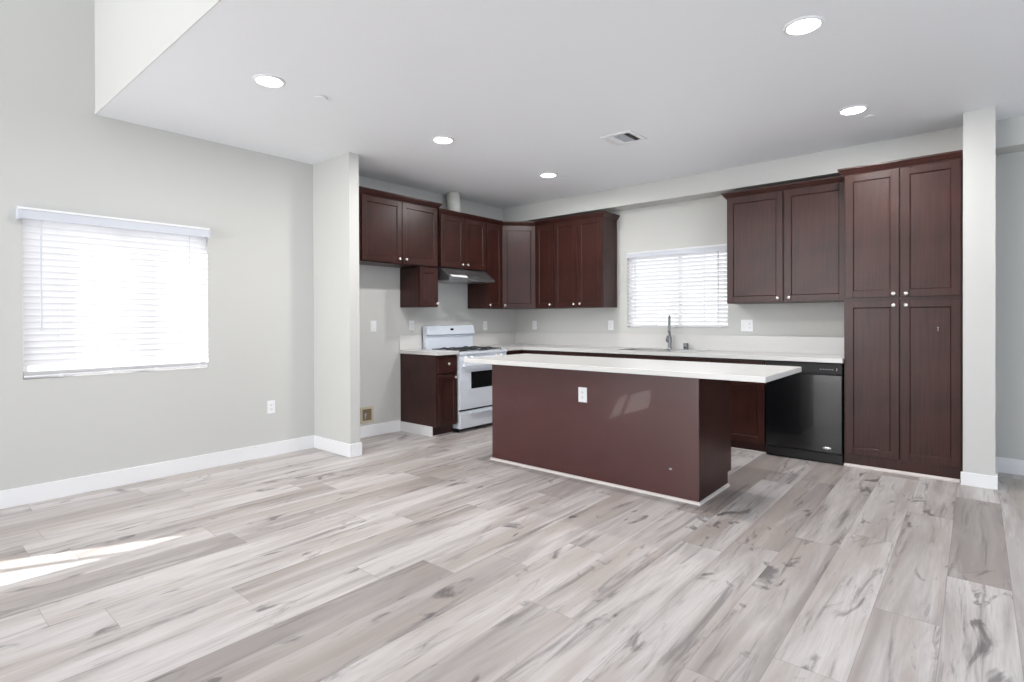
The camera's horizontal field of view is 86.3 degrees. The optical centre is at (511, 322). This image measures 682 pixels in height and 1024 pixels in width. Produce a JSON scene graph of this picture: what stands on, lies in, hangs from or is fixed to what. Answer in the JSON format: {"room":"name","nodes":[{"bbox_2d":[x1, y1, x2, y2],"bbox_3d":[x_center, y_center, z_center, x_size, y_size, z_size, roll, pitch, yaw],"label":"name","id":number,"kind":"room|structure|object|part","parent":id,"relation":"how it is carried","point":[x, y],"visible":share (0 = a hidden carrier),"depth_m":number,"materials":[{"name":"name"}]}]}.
{"room":"kitchen","nodes":[
{"label":"kitchen","id":0,"kind":"room"},
{"bbox_2d":[94,0,211,109],"bbox_3d":[0.221,-2.506,1.305,8.554,1.905,0.120,0,0,40],"label":"wall","id":1,"kind":"structure","parent":0,"point":[128,33],"depth_m":3.49,"materials":[{"name":"grey paint"}]},
{"bbox_2d":[95,0,220,114],"bbox_3d":[0.185,-1.546,1.263,8.554,0.032,0.005,0,0,40],"label":"trim","id":2,"kind":"structure","parent":1,"relation":"attached to","point":[212,3],"depth_m":3.10,"materials":[{"name":"grey paint"}]},
{"bbox_2d":[0,0,514,490],"bbox_3d":[-3.551,-1.056,3.595,0.160,4.800,11.222,0,0,40],"label":"wall","id":3,"kind":"structure","parent":0,"point":[56,154],"depth_m":4.38,"materials":[{"name":"grey paint"}]},
{"bbox_2d":[22,218,204,378],"bbox_3d":[-3.029,-0.197,4.235,0.050,1.168,1.182,0,0,40],"label":"window","id":4,"kind":"structure","parent":3,"relation":"in","point":[120,363],"depth_m":3.96,"materials":[{"name":"white"}]},
{"bbox_2d":[16,206,209,377],"bbox_3d":[-2.956,-0.203,4.153,0.106,1.168,1.207,0,0,40],"label":"window blind","id":5,"kind":"object","parent":4,"relation":"attached to","point":[97,289],"visible":1,"depth_m":4.10,"materials":[{"name":"white plastic"}]},
{"bbox_3d":[-3.217,-0.160,3.884,0.057,1.087,0.024,0,0,40],"label":"ladder cord","id":6,"kind":"part","parent":5,"relation":"part of","materials":[{"name":"white fabric"}]},
{"bbox_3d":[-3.026,-0.162,4.109,0.057,1.087,0.024,0,0,40],"label":"ladder cord","id":7,"kind":"part","parent":5,"relation":"part of","materials":[{"name":"white fabric"}]},
{"bbox_3d":[-2.955,-0.745,4.148,0.094,0.085,1.207,0,0,40],"label":"head rail","id":8,"kind":"part","parent":5,"relation":"part of","materials":[{"name":"white plastic"}]},
{"bbox_3d":[-2.964,0.355,4.185,0.050,0.040,1.174,0,0,40],"label":"rail","id":9,"kind":"part","parent":5,"relation":"part of","materials":[{"name":"white plastic"}]},
{"bbox_3d":[-2.835,-0.164,4.335,0.057,1.087,0.024,0,0,40],"label":"ladder cord","id":10,"kind":"part","parent":5,"relation":"part of","materials":[{"name":"white fabric"}]},
{"bbox_3d":[-2.636,-0.166,4.569,0.057,1.087,0.024,0,0,40],"label":"ladder cord","id":11,"kind":"part","parent":5,"relation":"part of","materials":[{"name":"white fabric"}]},
{"bbox_2d":[0,435,313,508],"bbox_3d":[-4.474,1.194,2.376,0.013,0.122,7.817,0,0,40],"label":"baseboard","id":12,"kind":"structure","parent":3,"relation":"attached to","point":[19,496],"depth_m":4.25,"materials":[{"name":"white"}]},
{"bbox_2d":[267,400,274,413],"bbox_3d":[-2.220,0.779,5.036,0.008,0.118,0.072,0,0,40],"label":"wall outlet","id":13,"kind":"object","parent":3,"relation":"attached to","point":[270,404],"visible":1,"depth_m":5.03,"materials":[{"name":"white plastic"}]},
{"bbox_2d":[360,406,373,423],"bbox_3d":[-1.546,0.986,5.824,0.024,0.172,0.164,0,0,40],"label":"box","id":14,"kind":"object","parent":3,"relation":"attached to","point":[366,413],"visible":0.97,"depth_m":5.82,"materials":[{"name":"beige"}]},
{"bbox_2d":[371,321,375,331],"bbox_3d":[-1.493,0.041,5.891,0.009,0.118,0.072,0,0,40],"label":"wall switch","id":15,"kind":"object","parent":3,"relation":"attached to","point":[373,323],"visible":1,"depth_m":5.88,"materials":[{"name":"white plastic"}]},
{"bbox_2d":[360,420,399,438],"bbox_3d":[-1.562,1.163,5.807,0.013,0.122,0.927,0,0,40],"label":"baseboard","id":16,"kind":"structure","parent":3,"relation":"attached to","point":[392,426],"depth_m":5.94,"materials":[{"name":"white wood"}]},
{"bbox_2d":[359,186,441,267],"bbox_3d":[-1.276,-0.975,5.867,0.366,0.725,1.102,0,0,40],"label":"upper cabinet","id":17,"kind":"object","parent":3,"relation":"attached to","point":[396,230],"visible":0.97,"depth_m":5.72,"materials":[{"name":"brown wood"}]},
{"bbox_3d":[-1.328,-0.947,5.582,0.020,0.648,0.492,0,0,40],"label":"door","id":18,"kind":"part","parent":17,"relation":"part of","materials":[{"name":"brown wood"}]},
{"bbox_3d":[-1.280,-1.308,5.867,0.360,0.060,1.102,0,0,40],"label":"crown","id":19,"kind":"part","parent":17,"relation":"part of","materials":[{"name":"brown wood"}]},
{"bbox_3d":[-1.004,-0.950,5.964,0.020,0.648,0.494,0,0,40],"label":"door","id":20,"kind":"part","parent":17,"relation":"part of","materials":[{"name":"brown wood"}]},
{"bbox_2d":[399,335,421,349],"bbox_3d":[-1.165,0.228,6.267,0.018,0.166,0.314,0,0,40],"label":"backsplash","id":21,"kind":"structure","parent":3,"relation":"attached to","point":[406,342],"depth_m":6.25,"materials":[{"name":"white stone"}]},
{"bbox_2d":[409,321,413,330],"bbox_3d":[-1.154,0.037,6.290,0.008,0.118,0.072,0,0,40],"label":"wall outlet","id":22,"kind":"object","parent":3,"relation":"attached to","point":[411,323],"visible":1,"depth_m":6.29,"materials":[{"name":"white plastic"}]},
{"bbox_2d":[400,266,438,307],"bbox_3d":[-1.034,-0.392,6.152,0.366,0.443,0.278,0,0,40],"label":"upper cabinet","id":23,"kind":"object","parent":3,"relation":"attached to","point":[418,285],"visible":1,"depth_m":6.05,"materials":[{"name":"brown wood"}]},
{"bbox_3d":[-0.924,-0.392,6.059,0.020,0.427,0.262,0,0,40],"label":"door","id":24,"kind":"part","parent":23,"relation":"part of","materials":[{"name":"brown wood"}]},
{"bbox_2d":[437,208,487,270],"bbox_3d":[-0.693,-0.960,6.554,0.366,0.657,0.805,0,0,40],"label":"upper cabinet","id":25,"kind":"object","parent":3,"relation":"attached to","point":[461,236],"visible":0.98,"depth_m":6.43,"materials":[{"name":"brown wood"}]},
{"bbox_3d":[-0.691,-0.933,6.333,0.020,0.593,0.373,0,0,40],"label":"door","id":26,"kind":"part","parent":25,"relation":"part of","materials":[{"name":"brown wood"}]},
{"bbox_2d":[447,192,459,211],"bbox_3d":[-0.703,-1.399,6.589,0.154,0.326,0.171,0,0,40],"label":"vent duct","id":27,"kind":"object","parent":25,"relation":"on","point":[453,198],"visible":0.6,"depth_m":6.52,"materials":[{"name":"white metal"}]},
{"bbox_3d":[-0.697,-1.259,6.555,0.360,0.060,0.805,0,0,40],"label":"crown","id":28,"kind":"part","parent":25,"relation":"part of","materials":[{"name":"brown wood"}]},
{"bbox_2d":[437,267,494,283],"bbox_3d":[-0.635,-0.553,6.535,0.476,0.146,0.750,0,0,40],"label":"range hood","id":29,"kind":"object","parent":25,"relation":"attached to","point":[445,275],"visible":0.9,"depth_m":6.38,"materials":[{"name":"silver metal"}]},
{"bbox_3d":[-0.447,-0.936,6.621,0.020,0.593,0.373,0,0,40],"label":"door","id":30,"kind":"part","parent":25,"relation":"part of","materials":[{"name":"brown wood"}]},
{"bbox_2d":[483,321,486,329],"bbox_3d":[-0.354,0.043,7.233,0.008,0.118,0.072,0,0,40],"label":"wall outlet","id":31,"kind":"object","parent":3,"relation":"attached to","point":[484,322],"visible":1,"depth_m":7.23,"materials":[{"name":"white plastic"}]},
{"bbox_2d":[468,218,502,308],"bbox_3d":[-0.334,-0.735,6.977,0.366,1.115,0.298,0,0,40],"label":"upper cabinet","id":32,"kind":"object","parent":3,"relation":"attached to","point":[482,295],"visible":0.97,"depth_m":6.88,"materials":[{"name":"brown wood"}]},
{"bbox_3d":[-0.224,-0.709,6.884,0.020,1.051,0.286,0,0,40],"label":"door","id":33,"kind":"part","parent":32,"relation":"part of","materials":[{"name":"brown wood"}]},
{"bbox_3d":[-0.217,-1.263,6.874,0.042,0.060,0.298,0,0,40],"label":"crown","id":34,"kind":"part","parent":32,"relation":"part of","materials":[{"name":"brown wood"}]},
{"bbox_2d":[502,221,538,308],"bbox_3d":[0.071,-0.738,7.233,0.652,1.114,0.668,0,0,40],"label":"upper cabinet","id":35,"kind":"object","parent":3,"relation":"attached to","point":[518,237],"visible":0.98,"depth_m":7.02,"materials":[{"name":"brown wood"}]},
{"bbox_3d":[0.087,-1.264,7.006,0.444,0.059,0.041,0,0,-6],"label":"crown","id":36,"kind":"part","parent":35,"relation":"part of","materials":[{"name":"brown wood"}]},
{"bbox_2d":[313,152,359,443],"bbox_3d":[-1.677,-0.159,5.200,0.622,2.774,0.102,0,0,40],"label":"wall","id":37,"kind":"structure","parent":0,"point":[335,179],"depth_m":5.10,"materials":[{"name":"grey paint"}]},
{"bbox_2d":[314,435,350,457],"bbox_3d":[-1.704,1.167,5.160,0.634,0.122,0.013,0,0,40],"label":"baseboard","id":38,"kind":"structure","parent":37,"relation":"attached to","point":[333,446],"depth_m":5.14,"materials":[{"name":"white"}]},
{"bbox_2d":[351,442,360,457],"bbox_3d":[-1.429,1.167,5.003,0.013,0.122,0.103,0,0,40],"label":"baseboard","id":39,"kind":"structure","parent":37,"relation":"attached to","point":[356,447],"depth_m":4.99,"materials":[{"name":"white"}]},
{"bbox_2d":[0,423,1023,681],"bbox_3d":[-0.219,1.247,0.789,8.594,0.001,10.942,0,0,40],"label":"floor","id":40,"kind":"structure","parent":0,"point":[412,557],"depth_m":2.66,"materials":[{"name":"grey laminate"}]},
{"bbox_2d":[400,354,456,436],"bbox_3d":[-0.920,0.784,6.065,0.654,0.872,0.303,0,0,40],"label":"base cabinet","id":41,"kind":"object","parent":40,"relation":"on","point":[428,382],"depth_m":5.92,"materials":[{"name":"brown wood"}]},
{"bbox_2d":[399,335,458,355],"bbox_3d":[-0.926,0.247,6.062,0.648,0.202,0.318,0,0,40],"label":"countertop","id":42,"kind":"structure","parent":41,"relation":"on","point":[408,344],"depth_m":6.16,"materials":[{"name":"white stone"}]},
{"bbox_3d":[-0.698,0.458,5.883,0.022,0.173,0.276,0,0,40],"label":"drawer","id":43,"kind":"part","parent":41,"relation":"part of","materials":[{"name":"brown wood"}]},
{"bbox_3d":[-0.697,0.833,5.886,0.020,0.537,0.276,0,0,40],"label":"door","id":44,"kind":"part","parent":41,"relation":"part of","materials":[{"name":"brown wood"}]},
{"bbox_2d":[423,325,506,432],"bbox_3d":[-0.539,0.625,6.477,0.667,1.182,0.795,0,0,40],"label":"stove","id":45,"kind":"object","parent":40,"relation":"on","point":[474,380],"visible":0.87,"depth_m":6.27,"materials":[{"name":"white metal"}]},
{"bbox_2d":[432,346,506,354],"bbox_3d":[-0.526,0.325,6.463,0.565,0.064,0.795,0,0,40],"label":"cooktop","id":46,"kind":"object","parent":45,"relation":"in","point":[463,350],"depth_m":6.39,"materials":[{"name":"grey metal"}]},
{"bbox_3d":[-0.320,1.077,6.295,0.025,0.189,0.787,0,0,40],"label":"storage drawer","id":47,"kind":"part","parent":45,"relation":"part of","materials":[{"name":"white metal"}]},
{"bbox_3d":[-0.321,0.697,6.293,0.025,0.528,0.787,0,0,40],"label":"oven door","id":48,"kind":"part","parent":45,"relation":"part of","materials":[{"name":"white metal"}]},
{"bbox_3d":[-0.300,0.476,6.273,0.038,0.024,0.695,0,0,40],"label":"handle","id":49,"kind":"part","parent":45,"relation":"part of","materials":[{"name":"white metal"}]},
{"bbox_3d":[-0.302,1.008,6.279,0.025,0.020,0.475,0,0,40],"label":"handle","id":50,"kind":"part","parent":45,"relation":"part of","materials":[{"name":"white metal"}]},
{"bbox_3d":[-0.324,0.393,6.293,0.022,0.070,0.789,0,0,40],"label":"control panel","id":51,"kind":"part","parent":45,"relation":"part of","materials":[{"name":"white metal"}]},
{"bbox_2d":[506,350,522,354],"bbox_3d":[0.001,0.774,7.151,0.650,0.871,0.895,0,0,40],"label":"base cabinet","id":52,"kind":"object","parent":40,"relation":"on","point":[511,352],"visible":0.03,"depth_m":6.74,"materials":[{"name":"brown wood"}]},
{"bbox_2d":[473,332,843,362],"bbox_3d":[1.315,0.240,6.033,4.104,0.198,0.902,0,0,40],"label":"countertop","id":53,"kind":"structure","parent":52,"relation":"on","point":[779,348],"depth_m":5.93,"materials":[{"name":"white stone"}]},
{"bbox_2d":[614,348,709,352],"bbox_3d":[1.629,0.390,5.954,0.884,0.184,0.497,0,0,40],"label":"sink","id":54,"kind":"object","parent":53,"relation":"in","point":[633,349],"visible":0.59,"depth_m":6.01,"materials":[{"name":"silver metal"}]},
{"bbox_3d":[1.447,0.392,6.071,0.399,0.180,0.382,0,0,40],"label":"bowl","id":55,"kind":"part","parent":54,"relation":"part of","materials":[{"name":"silver metal"}]},
{"bbox_3d":[1.774,0.392,5.793,0.399,0.180,0.382,0,0,40],"label":"bowl","id":56,"kind":"part","parent":54,"relation":"part of","materials":[{"name":"silver metal"}]},
{"bbox_2d":[683,343,687,349],"bbox_3d":[1.909,0.261,5.997,0.064,0.069,0.064,0,0,40],"label":"air gap","id":57,"kind":"object","parent":54,"relation":"on","point":[685,345],"visible":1,"depth_m":5.97,"materials":[{"name":"silver metal"}]},
{"bbox_2d":[665,315,671,348],"bbox_3d":[1.735,0.108,6.055,0.073,0.376,0.183,0,0,18],"label":"faucet","id":58,"kind":"object","parent":53,"relation":"on","point":[669,337],"visible":1,"depth_m":6.09,"materials":[{"name":"silver metal"}]},
{"bbox_3d":[1.743,0.033,6.047,0.022,0.226,0.161,0,0,18],"label":"spout","id":59,"kind":"part","parent":58,"relation":"part of","materials":[{"name":"silver metal"}]},
{"bbox_2d":[523,350,588,356],"bbox_3d":[0.685,0.774,6.747,0.965,0.871,0.632,0,0,40],"label":"base cabinet","id":60,"kind":"object","parent":40,"relation":"on","point":[524,351],"visible":0.03,"depth_m":6.51,"materials":[{"name":"brown wood"}]},
{"bbox_3d":[0.323,0.434,6.688,0.472,0.155,0.020,0,0,40],"label":"drawer","id":61,"kind":"part","parent":60,"relation":"part of","materials":[{"name":"brown wood"}]},
{"bbox_3d":[0.686,0.434,6.380,0.472,0.155,0.020,0,0,40],"label":"drawer","id":62,"kind":"part","parent":60,"relation":"part of","materials":[{"name":"brown wood"}]},
{"bbox_2d":[490,364,730,505],"bbox_3d":[0.754,0.786,4.525,1.907,0.871,0.701,0,0,40],"label":"kitchen island","id":63,"kind":"object","parent":40,"relation":"on","point":[667,437],"visible":0.96,"depth_m":4.07,"materials":[{"name":"brown wood"}]},
{"bbox_2d":[578,387,586,402],"bbox_3d":[0.550,0.563,4.252,0.078,0.116,0.008,0,0,40],"label":"wall outlet","id":64,"kind":"object","parent":63,"relation":"attached to","point":[582,391],"visible":1,"depth_m":4.25,"materials":[{"name":"white plastic"}]},
{"bbox_3d":[0.715,1.213,4.479,1.907,0.018,0.575,0,0,40],"label":"shoe moulding","id":65,"kind":"part","parent":63,"relation":"part of","materials":[{"name":"white"}]},
{"bbox_2d":[464,354,801,382],"bbox_3d":[0.810,0.332,4.331,2.500,0.036,0.868,0,0,40],"label":"countertop","id":66,"kind":"structure","parent":63,"relation":"on","point":[687,369],"depth_m":3.93,"materials":[{"name":"white stone"}]},
{"bbox_3d":[1.456,0.787,3.917,0.018,0.871,0.624,0,0,40],"label":"panel","id":67,"kind":"part","parent":63,"relation":"part of","materials":[{"name":"brown wood"}]},
{"bbox_2d":[589,353,709,361],"bbox_3d":[1.579,0.774,5.988,1.370,0.871,0.632,0,0,40],"label":"base cabinet","id":68,"kind":"object","parent":40,"relation":"on","point":[610,355],"visible":0.04,"depth_m":5.72,"materials":[{"name":"brown wood"}]},
{"bbox_3d":[1.054,0.434,6.068,0.449,0.155,0.020,0,0,40],"label":"drawer","id":69,"kind":"part","parent":68,"relation":"part of","materials":[{"name":"brown wood"}]},
{"bbox_3d":[1.399,0.434,5.775,0.449,0.155,0.020,0,0,40],"label":"drawer","id":70,"kind":"part","parent":68,"relation":"part of","materials":[{"name":"brown wood"}]},
{"bbox_3d":[1.744,0.435,5.482,0.449,0.155,0.020,0,0,40],"label":"drawer","id":71,"kind":"part","parent":68,"relation":"part of","materials":[{"name":"brown wood"}]},
{"bbox_2d":[710,358,767,453],"bbox_3d":[2.300,0.775,5.377,0.510,0.871,0.632,0,0,40],"label":"base cabinet","id":72,"kind":"object","parent":40,"relation":"on","point":[748,399],"visible":0.27,"depth_m":5.10,"materials":[{"name":"brown wood"}]},
{"bbox_3d":[2.119,0.435,5.163,0.494,0.155,0.020,0,0,40],"label":"drawer","id":73,"kind":"part","parent":72,"relation":"part of","materials":[{"name":"brown wood"}]},
{"bbox_3d":[2.121,0.820,5.166,0.494,0.585,0.020,0,0,40],"label":"door","id":74,"kind":"part","parent":72,"relation":"part of","materials":[{"name":"brown wood"}]},
{"bbox_3d":[2.146,1.203,5.196,0.510,0.018,0.016,0,0,40],"label":"shoe moulding","id":75,"kind":"part","parent":72,"relation":"part of","materials":[{"name":"white"}]},
{"bbox_2d":[766,360,843,464],"bbox_3d":[2.737,0.780,5.015,0.604,0.862,0.592,0,0,40],"label":"dishwasher","id":76,"kind":"object","parent":40,"relation":"on","point":[805,409],"visible":0.91,"depth_m":4.77,"materials":[{"name":"black metal"}]},
{"bbox_3d":[2.557,0.396,4.803,0.604,0.090,0.038,0,0,40],"label":"control panel","id":77,"kind":"part","parent":76,"relation":"part of","materials":[{"name":"black plastic"}]},
{"bbox_3d":[2.565,1.159,4.813,0.600,0.072,0.018,0,0,40],"label":"panel","id":78,"kind":"part","parent":76,"relation":"part of","materials":[{"name":"black metal"}]},
{"bbox_2d":[837,150,962,482],"bbox_3d":[3.252,-0.041,4.575,0.814,2.503,0.614,0,0,40],"label":"pantry cabinet","id":79,"kind":"object","parent":40,"relation":"on","point":[903,218],"visible":0.98,"depth_m":4.33,"materials":[{"name":"brown wood"}]},
{"bbox_3d":[2.947,-0.716,4.477,0.371,1.022,0.020,0,0,40],"label":"door","id":80,"kind":"part","parent":79,"relation":"part of","materials":[{"name":"brown wood"}]},
{"bbox_3d":[2.951,0.459,4.484,0.371,1.277,0.020,0,0,40],"label":"door","id":81,"kind":"part","parent":79,"relation":"part of","materials":[{"name":"brown wood"}]},
{"bbox_3d":[3.147,-1.261,4.451,0.814,0.060,0.292,0,0,40],"label":"crown","id":82,"kind":"part","parent":79,"relation":"part of","materials":[{"name":"brown wood"}]},
{"bbox_3d":[3.094,1.200,4.370,0.756,0.026,0.018,0,0,40],"label":"shoe moulding","id":83,"kind":"part","parent":79,"relation":"part of","materials":[{"name":"white"}]},
{"bbox_3d":[3.237,-0.716,4.230,0.370,1.022,0.020,0,0,40],"label":"door","id":84,"kind":"part","parent":79,"relation":"part of","materials":[{"name":"brown wood"}]},
{"bbox_3d":[3.242,0.460,4.237,0.370,1.277,0.020,0,0,40],"label":"door","id":85,"kind":"part","parent":79,"relation":"part of","materials":[{"name":"brown wood"}]},
{"bbox_2d":[96,0,1023,207],"bbox_3d":[1.741,-1.559,3.097,8.554,0.020,4.806,0,0,40],"label":"ceiling","id":86,"kind":"structure","parent":0,"point":[523,90],"depth_m":3.53,"materials":[{"name":"white paint"}]},
{"bbox_2d":[253,74,284,87],"bbox_3d":[-1.544,-1.533,3.473,0.192,0.010,0.192,0,0,40],"label":"recessed light","id":87,"kind":"object","parent":86,"relation":"in","point":[267,80],"visible":1,"depth_m":3.45,"materials":[{"name":"white plastic"}]},
{"bbox_2d":[314,95,326,100],"bbox_3d":[-1.306,-1.532,3.730,0.082,0.015,0.082,0,0,40],"label":"sprinkler cover","id":88,"kind":"object","parent":86,"relation":"attached to","point":[319,98],"visible":1,"depth_m":3.72,"materials":[{"name":"white paint"}]},
{"bbox_2d":[432,136,453,143],"bbox_3d":[-0.585,-1.543,4.627,0.192,0.010,0.192,0,0,40],"label":"recessed light","id":89,"kind":"object","parent":86,"relation":"in","point":[438,139],"visible":1,"depth_m":4.60,"materials":[{"name":"white"}]},
{"bbox_2d":[539,172,556,177],"bbox_3d":[0.383,-1.553,5.766,0.192,0.010,0.192,0,0,40],"label":"recessed light","id":90,"kind":"object","parent":86,"relation":"in","point":[547,174],"visible":1,"depth_m":5.76,"materials":[{"name":"white"}]},
{"bbox_2d":[600,130,646,145],"bbox_3d":[0.941,-1.550,4.604,0.290,0.008,0.290,0,0,40],"label":"ceiling vent","id":91,"kind":"object","parent":86,"relation":"in","point":[626,137],"visible":1,"depth_m":4.60,"materials":[{"name":"white metal"}]},
{"bbox_2d":[783,15,824,35],"bbox_3d":[1.517,-1.542,2.843,0.192,0.010,0.192,0,0,40],"label":"recessed light","id":92,"kind":"object","parent":86,"relation":"in","point":[803,25],"visible":1,"depth_m":2.83,"materials":[{"name":"white plastic"}]},
{"bbox_2d":[838,105,868,114],"bbox_3d":[2.497,-1.552,3.998,0.192,0.010,0.192,0,0,40],"label":"recessed light","id":93,"kind":"object","parent":86,"relation":"in","point":[855,109],"visible":1,"depth_m":3.98,"materials":[{"name":"white plastic"}]},
{"bbox_2d":[863,115,875,119],"bbox_3d":[2.699,-1.551,4.122,0.082,0.015,0.082,0,0,40],"label":"sprinkler cover","id":94,"kind":"object","parent":86,"relation":"attached to","point":[867,117],"visible":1,"depth_m":4.11,"materials":[{"name":"white paint"}]},
{"bbox_2d":[503,116,1023,221],"bbox_3d":[3.218,-1.458,4.837,8.554,0.214,0.244,0,0,40],"label":"wall","id":95,"kind":"structure","parent":0,"point":[824,164],"depth_m":5.34,"materials":[{"name":"grey paint"}]},
{"bbox_2d":[515,151,1023,459],"bbox_3d":[3.411,-1.092,4.941,8.714,4.800,0.160,0,0,40],"label":"wall","id":96,"kind":"structure","parent":0,"point":[698,222],"depth_m":5.45,"materials":[{"name":"grey paint"}]},
{"bbox_2d":[532,321,536,328],"bbox_3d":[0.309,0.037,7.473,0.072,0.118,0.008,0,0,40],"label":"wall outlet","id":97,"kind":"object","parent":96,"relation":"attached to","point":[534,323],"visible":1,"depth_m":7.47,"materials":[{"name":"white plastic"}]},
{"bbox_2d":[534,219,562,308],"bbox_3d":[0.508,-0.739,7.060,0.293,1.115,0.367,0,0,40],"label":"upper cabinet","id":98,"kind":"object","parent":96,"relation":"attached to","point":[544,229],"visible":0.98,"depth_m":6.95,"materials":[{"name":"brown wood"}]},
{"bbox_3d":[0.405,-1.266,6.939,0.293,0.060,0.042,0,0,40],"label":"crown","id":99,"kind":"part","parent":98,"relation":"part of","materials":[{"name":"brown wood"}]},
{"bbox_3d":[0.415,-0.712,6.950,0.282,1.051,0.020,0,0,40],"label":"door","id":100,"kind":"part","parent":98,"relation":"part of","materials":[{"name":"brown wood"}]},
{"bbox_2d":[552,211,619,307],"bbox_3d":[0.906,-0.739,6.722,0.749,1.115,0.367,0,0,40],"label":"upper cabinet","id":101,"kind":"object","parent":96,"relation":"attached to","point":[585,245],"visible":1,"depth_m":6.58,"materials":[{"name":"brown wood"}]},
{"bbox_3d":[0.662,-0.712,6.740,0.345,1.051,0.020,0,0,40],"label":"door","id":102,"kind":"part","parent":101,"relation":"part of","materials":[{"name":"brown wood"}]},
{"bbox_3d":[0.906,-1.266,6.722,0.749,0.060,0.360,0,0,40],"label":"crown","id":103,"kind":"part","parent":101,"relation":"part of","materials":[{"name":"brown wood"}]},
{"bbox_3d":[0.929,-0.712,6.513,0.345,1.051,0.020,0,0,40],"label":"door","id":104,"kind":"part","parent":101,"relation":"part of","materials":[{"name":"brown wood"}]},
{"bbox_2d":[608,321,612,329],"bbox_3d":[1.212,0.035,6.707,0.072,0.118,0.008,0,0,40],"label":"wall outlet","id":105,"kind":"object","parent":96,"relation":"attached to","point":[610,323],"visible":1,"depth_m":6.71,"materials":[{"name":"white plastic"}]},
{"bbox_2d":[630,255,727,327],"bbox_3d":[1.900,-0.385,6.250,1.190,0.885,0.050,0,0,40],"label":"window","id":106,"kind":"structure","parent":96,"relation":"in","point":[703,255],"depth_m":6.22,"materials":[{"name":"white"}]},
{"bbox_2d":[626,243,727,326],"bbox_3d":[1.842,-0.391,6.175,1.189,0.885,0.094,0,0,40],"label":"window blind","id":107,"kind":"object","parent":106,"relation":"attached to","point":[721,249],"visible":0.89,"depth_m":6.17,"materials":[{"name":"white plastic"}]},
{"bbox_3d":[1.851,-0.358,6.192,0.024,0.819,0.057,0,0,40],"label":"ladder cord","id":108,"kind":"part","parent":107,"relation":"part of","materials":[{"name":"white fabric"}]},
{"bbox_3d":[1.838,-0.798,6.165,1.182,0.070,0.074,0,0,40],"label":"head rail","id":109,"kind":"part","parent":107,"relation":"part of","materials":[{"name":"white plastic"}]},
{"bbox_3d":[1.854,0.038,6.195,1.182,0.016,0.050,0,0,40],"label":"rail","id":110,"kind":"part","parent":107,"relation":"part of","materials":[{"name":"white plastic"}]},
{"bbox_2d":[741,320,752,330],"bbox_3d":[2.436,0.032,5.668,0.118,0.122,0.009,0,0,40],"label":"wall outlet","id":111,"kind":"object","parent":96,"relation":"attached to","point":[746,325],"visible":1,"depth_m":5.67,"materials":[{"name":"white plastic"}]},
{"bbox_2d":[721,175,843,303],"bbox_3d":[2.627,-0.741,5.261,1.087,1.105,0.367,0,0,40],"label":"upper cabinet","id":112,"kind":"object","parent":96,"relation":"attached to","point":[785,242],"visible":0.96,"depth_m":5.10,"materials":[{"name":"brown wood"}]},
{"bbox_3d":[2.353,-0.715,5.305,0.513,1.035,0.020,0,0,40],"label":"door","id":113,"kind":"part","parent":112,"relation":"part of","materials":[{"name":"brown wood"}]},
{"bbox_3d":[2.627,-1.263,5.261,1.087,0.060,0.360,0,0,40],"label":"crown","id":114,"kind":"part","parent":112,"relation":"part of","materials":[{"name":"brown wood"}]},
{"bbox_3d":[2.752,-0.715,4.966,0.504,1.035,0.020,0,0,40],"label":"door","id":115,"kind":"part","parent":112,"relation":"part of","materials":[{"name":"brown wood"}]},
{"bbox_2d":[995,457,1023,475],"bbox_3d":[5.234,1.149,3.301,3.490,0.122,0.013,0,0,40],"label":"baseboard","id":116,"kind":"structure","parent":96,"relation":"attached to","point":[1004,465],"depth_m":4.36,"materials":[{"name":"white"}]},
{"bbox_2d":[963,107,995,475],"bbox_3d":[3.634,-0.176,4.253,0.182,2.774,0.614,0,0,40],"label":"wall partition","id":117,"kind":"structure","parent":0,"point":[979,126],"depth_m":4.02,"materials":[{"name":"grey paint"}]},
{"bbox_2d":[961,471,997,489],"bbox_3d":[3.437,1.164,4.021,0.208,0.098,0.013,0,0,40],"label":"baseboard","id":118,"kind":"structure","parent":117,"relation":"attached to","point":[968,479],"depth_m":4.01,"materials":[{"name":"white"}]},
{"bbox_2d":[995,459,997,476],"bbox_3d":[3.710,1.156,4.192,0.013,0.110,0.601,0,0,40],"label":"baseboard","id":119,"kind":"structure","parent":117,"relation":"attached to","point":[996,474],"depth_m":4.08,"materials":[{"name":"white"}]}
]}

